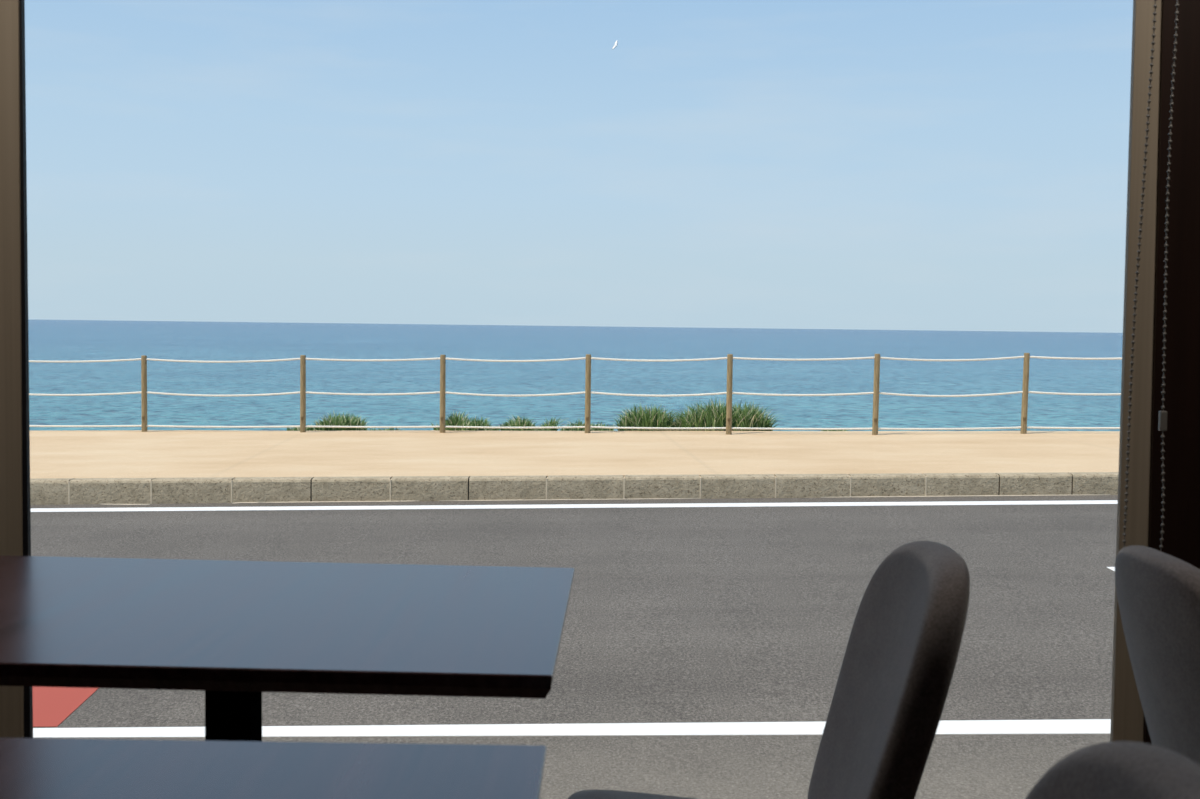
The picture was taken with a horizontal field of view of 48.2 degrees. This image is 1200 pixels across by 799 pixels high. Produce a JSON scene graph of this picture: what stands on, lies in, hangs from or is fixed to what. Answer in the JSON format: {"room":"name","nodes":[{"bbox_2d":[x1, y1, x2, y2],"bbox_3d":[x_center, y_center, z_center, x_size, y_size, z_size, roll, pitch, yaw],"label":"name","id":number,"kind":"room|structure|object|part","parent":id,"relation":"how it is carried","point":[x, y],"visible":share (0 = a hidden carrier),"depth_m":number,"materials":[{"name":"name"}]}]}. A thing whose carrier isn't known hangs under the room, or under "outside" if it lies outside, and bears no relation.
{"room":"seaside cafe","nodes":[
{"label":"seaside cafe","id":0,"kind":"room"},
{"bbox_2d":[1143,0,1199,743],"bbox_3d":[2.340,-0.338,2.929,2.329,2.750,0.150,1,3,0],"label":"wall","id":1,"kind":"structure","parent":0,"point":[1181,536],"depth_m":2.86,"materials":[{"name":"brown wood"}]},
{"bbox_3d":[0.085,1.248,-0.272,6.800,0.120,6.720,1,3,0],"label":"floor","id":2,"kind":"structure","parent":0,"visible":0},
{"bbox_2d":[0,738,545,798],"bbox_3d":[-0.875,0.741,1.080,1.620,0.720,0.770,1,3,0],"label":"dining table","id":3,"kind":"object","parent":2,"relation":"on","point":[30,768],"visible":1,"depth_m":1.35,"materials":[{"name":"laminate"}]},
{"bbox_2d":[0,555,573,740],"bbox_3d":[-0.869,0.678,2.143,1.620,0.730,0.770,1,3,1],"label":"dining table","id":4,"kind":"object","parent":2,"relation":"on","point":[234,632],"visible":1,"depth_m":1.99,"materials":[{"name":"laminate"}]},
{"bbox_2d":[567,541,969,798],"bbox_3d":[0.227,0.640,2.023,0.604,0.849,0.454,1,3,0],"label":"upholstered chair","id":5,"kind":"object","parent":2,"relation":"on","point":[897,669],"visible":1,"depth_m":1.94,"materials":[{"name":"grey fabric"}]},
{"bbox_3d":[0.159,0.712,2.027,0.470,0.126,0.454,1,3,0],"label":"seat","id":6,"kind":"part","parent":5,"relation":"part of","materials":[{"name":"grey fabric"}]},
{"bbox_3d":[0.432,0.462,2.013,0.198,0.488,0.405,1,3,0],"label":"backrest","id":7,"kind":"part","parent":5,"relation":"part of","materials":[{"name":"grey fabric"}]},
{"bbox_2d":[1025,741,1199,798],"bbox_3d":[0.156,0.695,1.008,0.604,0.849,0.454,1,3,0],"label":"upholstered chair","id":8,"kind":"object","parent":2,"relation":"on","point":[1114,769],"visible":1,"depth_m":1.05,"materials":[{"name":"grey fabric"}]},
{"bbox_2d":[1115,545,1199,764],"bbox_3d":[1.092,0.652,2.003,0.604,0.849,0.454,1,3,0],"label":"upholstered chair","id":9,"kind":"object","parent":2,"relation":"on","point":[1158,592],"visible":0.84,"depth_m":1.95,"materials":[{"name":"grey fabric"}]},
{"bbox_3d":[-0.067,5.466,24.029,44.000,11.199,12.164,1,3,0],"label":"bank","id":10,"kind":"object","parent":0,"visible":0},
{"bbox_2d":[285,424,315,430],"bbox_3d":[-4.404,0.431,19.813,0.550,0.151,0.542,1,3,0],"label":"clump","id":11,"kind":"object","parent":10,"relation":"on","point":[294,428],"visible":0.41,"depth_m":19.71,"materials":[{"name":"green plant"}]},
{"bbox_2d":[313,411,369,430],"bbox_3d":[-3.833,0.324,19.810,1.011,0.360,0.850,1,3,0],"label":"clump","id":12,"kind":"object","parent":10,"relation":"on","point":[338,420],"visible":0.61,"depth_m":19.61,"materials":[{"name":"green plant"}]},
{"bbox_2d":[364,428,399,429],"bbox_3d":[-3.182,0.450,19.741,0.622,0.111,0.573,1,3,0],"label":"clump","id":13,"kind":"object","parent":10,"relation":"on","point":[374,428],"visible":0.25,"depth_m":19.78,"materials":[{"name":"green plant"}]},
{"bbox_2d":[431,409,499,430],"bbox_3d":[-1.943,0.319,19.660,1.153,0.368,0.784,1,3,0],"label":"clump","id":14,"kind":"object","parent":10,"relation":"on","point":[458,420],"visible":0.59,"depth_m":19.49,"materials":[{"name":"green plant"}]},
{"bbox_2d":[497,414,569,430],"bbox_3d":[-0.970,0.351,19.584,1.151,0.306,0.798,1,3,0],"label":"clump","id":15,"kind":"object","parent":10,"relation":"on","point":[524,422],"visible":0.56,"depth_m":19.46,"materials":[{"name":"green plant"}]},
{"bbox_2d":[560,419,613,430],"bbox_3d":[-0.164,0.382,19.514,0.926,0.241,0.698,1,3,0],"label":"clump","id":16,"kind":"object","parent":10,"relation":"on","point":[579,420],"visible":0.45,"depth_m":19.39,"materials":[{"name":"green plant"}]},
{"bbox_2d":[612,404,677,430],"bbox_3d":[0.690,0.273,19.425,1.262,0.461,0.999,1,3,0],"label":"clump","id":17,"kind":"object","parent":10,"relation":"on","point":[653,417],"visible":0.77,"depth_m":19.25,"materials":[{"name":"green plant"}]},
{"bbox_2d":[669,398,783,430],"bbox_3d":[1.795,0.215,19.384,1.876,0.570,0.979,1,3,0],"label":"clump","id":18,"kind":"object","parent":10,"relation":"on","point":[707,417],"visible":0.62,"depth_m":19.18,"materials":[{"name":"green plant"}]},
{"label":"outside","id":19,"kind":"structure","parent":0,"visible":0},
{"bbox_2d":[28,319,1122,430],"bbox_3d":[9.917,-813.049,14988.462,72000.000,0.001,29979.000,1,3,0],"label":"sea","id":20,"kind":"structure","parent":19,"point":[49,340],"depth_m":245.52,"materials":[{"name":"liquid"}]},
{"bbox_3d":[-0.051,-1.670,2.858,2.487,0.140,0.150,1,3,0],"label":"wall","id":21,"kind":"structure","parent":0,"visible":0},
{"bbox_2d":[0,0,1161,742],"bbox_3d":[-0.061,-0.296,2.911,2.525,2.610,0.085,1,3,0],"label":"window","id":22,"kind":"structure","parent":21,"relation":"in","point":[16,702],"depth_m":2.88,"materials":[{"name":"brown metal"}]},
{"bbox_3d":[-1.280,-0.309,2.876,0.088,2.610,0.016,1,3,0],"label":"frame","id":23,"kind":"part","parent":22,"relation":"part of","materials":[{"name":"brown metal"}]},
{"bbox_3d":[1.164,-0.279,2.876,0.075,2.610,0.016,1,3,0],"label":"frame","id":24,"kind":"part","parent":22,"relation":"part of","materials":[{"name":"brown metal"}]},
{"bbox_2d":[1123,0,1178,550],"bbox_3d":[-0.064,-0.591,2.718,2.418,1.950,0.251,1,3,0],"label":"roller blind","id":25,"kind":"object","parent":22,"relation":"attached to","point":[1162,420],"visible":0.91,"depth_m":2.64,"materials":[{"name":"beige fabric"}]},
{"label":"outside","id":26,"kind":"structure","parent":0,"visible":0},
{"bbox_2d":[30,430,1119,478],"bbox_3d":[-0.008,0.692,17.051,44.000,0.998,7.600,1,3,0],"label":"promenade","id":27,"kind":"structure","parent":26,"point":[82,453],"depth_m":15.86,"materials":[{"name":"concrete"}]},
{"bbox_2d":[141,355,146,431],"bbox_3d":[-6.612,-0.025,19.440,0.082,1.225,0.080,1,3,0],"label":"fence post","id":28,"kind":"object","parent":27,"relation":"on","point":[143,357],"visible":0.82,"depth_m":19.41,"materials":[{"name":"brown wood"}]},
{"bbox_2d":[300,355,305,431],"bbox_3d":[-4.252,-0.023,19.186,0.082,1.225,0.080,1,3,0],"label":"fence post","id":29,"kind":"object","parent":27,"relation":"on","point":[302,357],"visible":0.84,"depth_m":19.16,"materials":[{"name":"brown wood"}]},
{"bbox_2d":[440,355,445,432],"bbox_3d":[-2.229,-0.022,18.992,0.082,1.225,0.080,1,3,0],"label":"fence post","id":30,"kind":"object","parent":27,"relation":"on","point":[442,357],"visible":0.86,"depth_m":18.96,"materials":[{"name":"brown wood"}]},
{"bbox_2d":[585,354,590,432],"bbox_3d":[-0.170,-0.021,18.796,0.082,1.225,0.080,1,3,0],"label":"fence post","id":31,"kind":"object","parent":27,"relation":"on","point":[588,356],"visible":0.89,"depth_m":18.76,"materials":[{"name":"brown wood"}]},
{"bbox_2d":[726,354,732,434],"bbox_3d":[1.781,-0.012,18.454,0.082,1.225,0.080,1,3,0],"label":"fence post","id":32,"kind":"object","parent":27,"relation":"on","point":[729,356],"visible":0.91,"depth_m":18.42,"materials":[{"name":"brown wood"}]},
{"bbox_2d":[872,354,879,434],"bbox_3d":[3.759,-0.010,18.251,0.086,1.225,0.080,1,3,0],"label":"fence post","id":33,"kind":"object","parent":27,"relation":"on","point":[877,356],"visible":0.89,"depth_m":18.22,"materials":[{"name":"brown wood"}]},
{"bbox_2d":[1020,353,1029,433],"bbox_3d":[5.813,-0.024,18.332,0.094,1.225,0.080,1,3,0],"label":"fence post","id":34,"kind":"object","parent":27,"relation":"on","point":[1024,409],"visible":0.88,"depth_m":18.30,"materials":[{"name":"brown wood"}]},
{"bbox_3d":[-9.034,-0.028,19.700,0.082,1.225,0.080,1,3,0],"label":"fence post","id":35,"kind":"object","parent":27,"relation":"on","visible":0},
{"bbox_2d":[30,425,1119,429],"bbox_3d":[-0.633,0.380,18.962,16.812,0.313,1.534,1,3,0],"label":"rope","id":36,"kind":"object","parent":35,"relation":"attached to","point":[30,425],"visible":0.94,"depth_m":18.82,"materials":[{"name":"white fabric"}]},
{"bbox_2d":[29,391,1120,396],"bbox_3d":[-0.627,-0.097,18.936,16.813,0.337,1.534,1,3,0],"label":"rope","id":37,"kind":"object","parent":35,"relation":"attached to","point":[139,391],"visible":0.95,"depth_m":18.76,"materials":[{"name":"white fabric"}]},
{"bbox_2d":[29,356,1121,362],"bbox_3d":[-0.621,-0.579,18.910,16.813,0.331,1.534,1,3,0],"label":"rope","id":38,"kind":"object","parent":35,"relation":"attached to","point":[1015,356],"visible":0.95,"depth_m":18.76,"materials":[{"name":"white fabric"}]},
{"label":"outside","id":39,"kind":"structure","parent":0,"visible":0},
{"bbox_2d":[30,495,1117,798],"bbox_3d":[-0.017,1.414,8.412,44.000,1.184,10.405,1,3,0],"label":"road","id":40,"kind":"structure","parent":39,"point":[674,614],"depth_m":7.83,"materials":[{"name":"grey asphalt"}]},
{"bbox_2d":[33,687,98,726],"bbox_3d":[-3.211,1.395,6.493,1.699,0.039,1.330,1,3,0],"label":"road marking","id":41,"kind":"object","parent":40,"relation":"on","point":[52,706],"visible":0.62,"depth_m":6.20,"materials":[{"name":"red paint"}]},
{"bbox_2d":[33,719,1110,737],"bbox_3d":[-0.017,1.417,5.641,39.600,0.803,0.504,1,3,0],"label":"road marking","id":42,"kind":"object","parent":40,"relation":"on","point":[1066,726],"visible":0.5,"depth_m":5.72,"materials":[{"name":"white paint"}]},
{"bbox_2d":[30,500,1117,511],"bbox_3d":[-0.013,1.022,12.831,39.600,0.803,0.330,1,3,0],"label":"road line","id":43,"kind":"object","parent":40,"relation":"on","point":[1076,501],"visible":0.7,"depth_m":12.82,"materials":[{"name":"white paint"}]},
{"bbox_2d":[30,472,1118,504],"bbox_3d":[-0.275,0.943,13.399,22.246,0.730,0.401,1,3,0],"label":"kerb","id":44,"kind":"object","parent":40,"relation":"on","point":[43,491],"visible":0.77,"depth_m":13.31,"materials":[{"name":"concrete"}]},
{"bbox_2d":[105,494,1109,504],"bbox_3d":[0.070,0.992,13.273,10.018,0.209,0.183,1,3,0],"label":"drift","id":45,"kind":"object","parent":40,"relation":"on","point":[1084,494],"visible":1,"depth_m":13.30,"materials":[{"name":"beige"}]}
]}

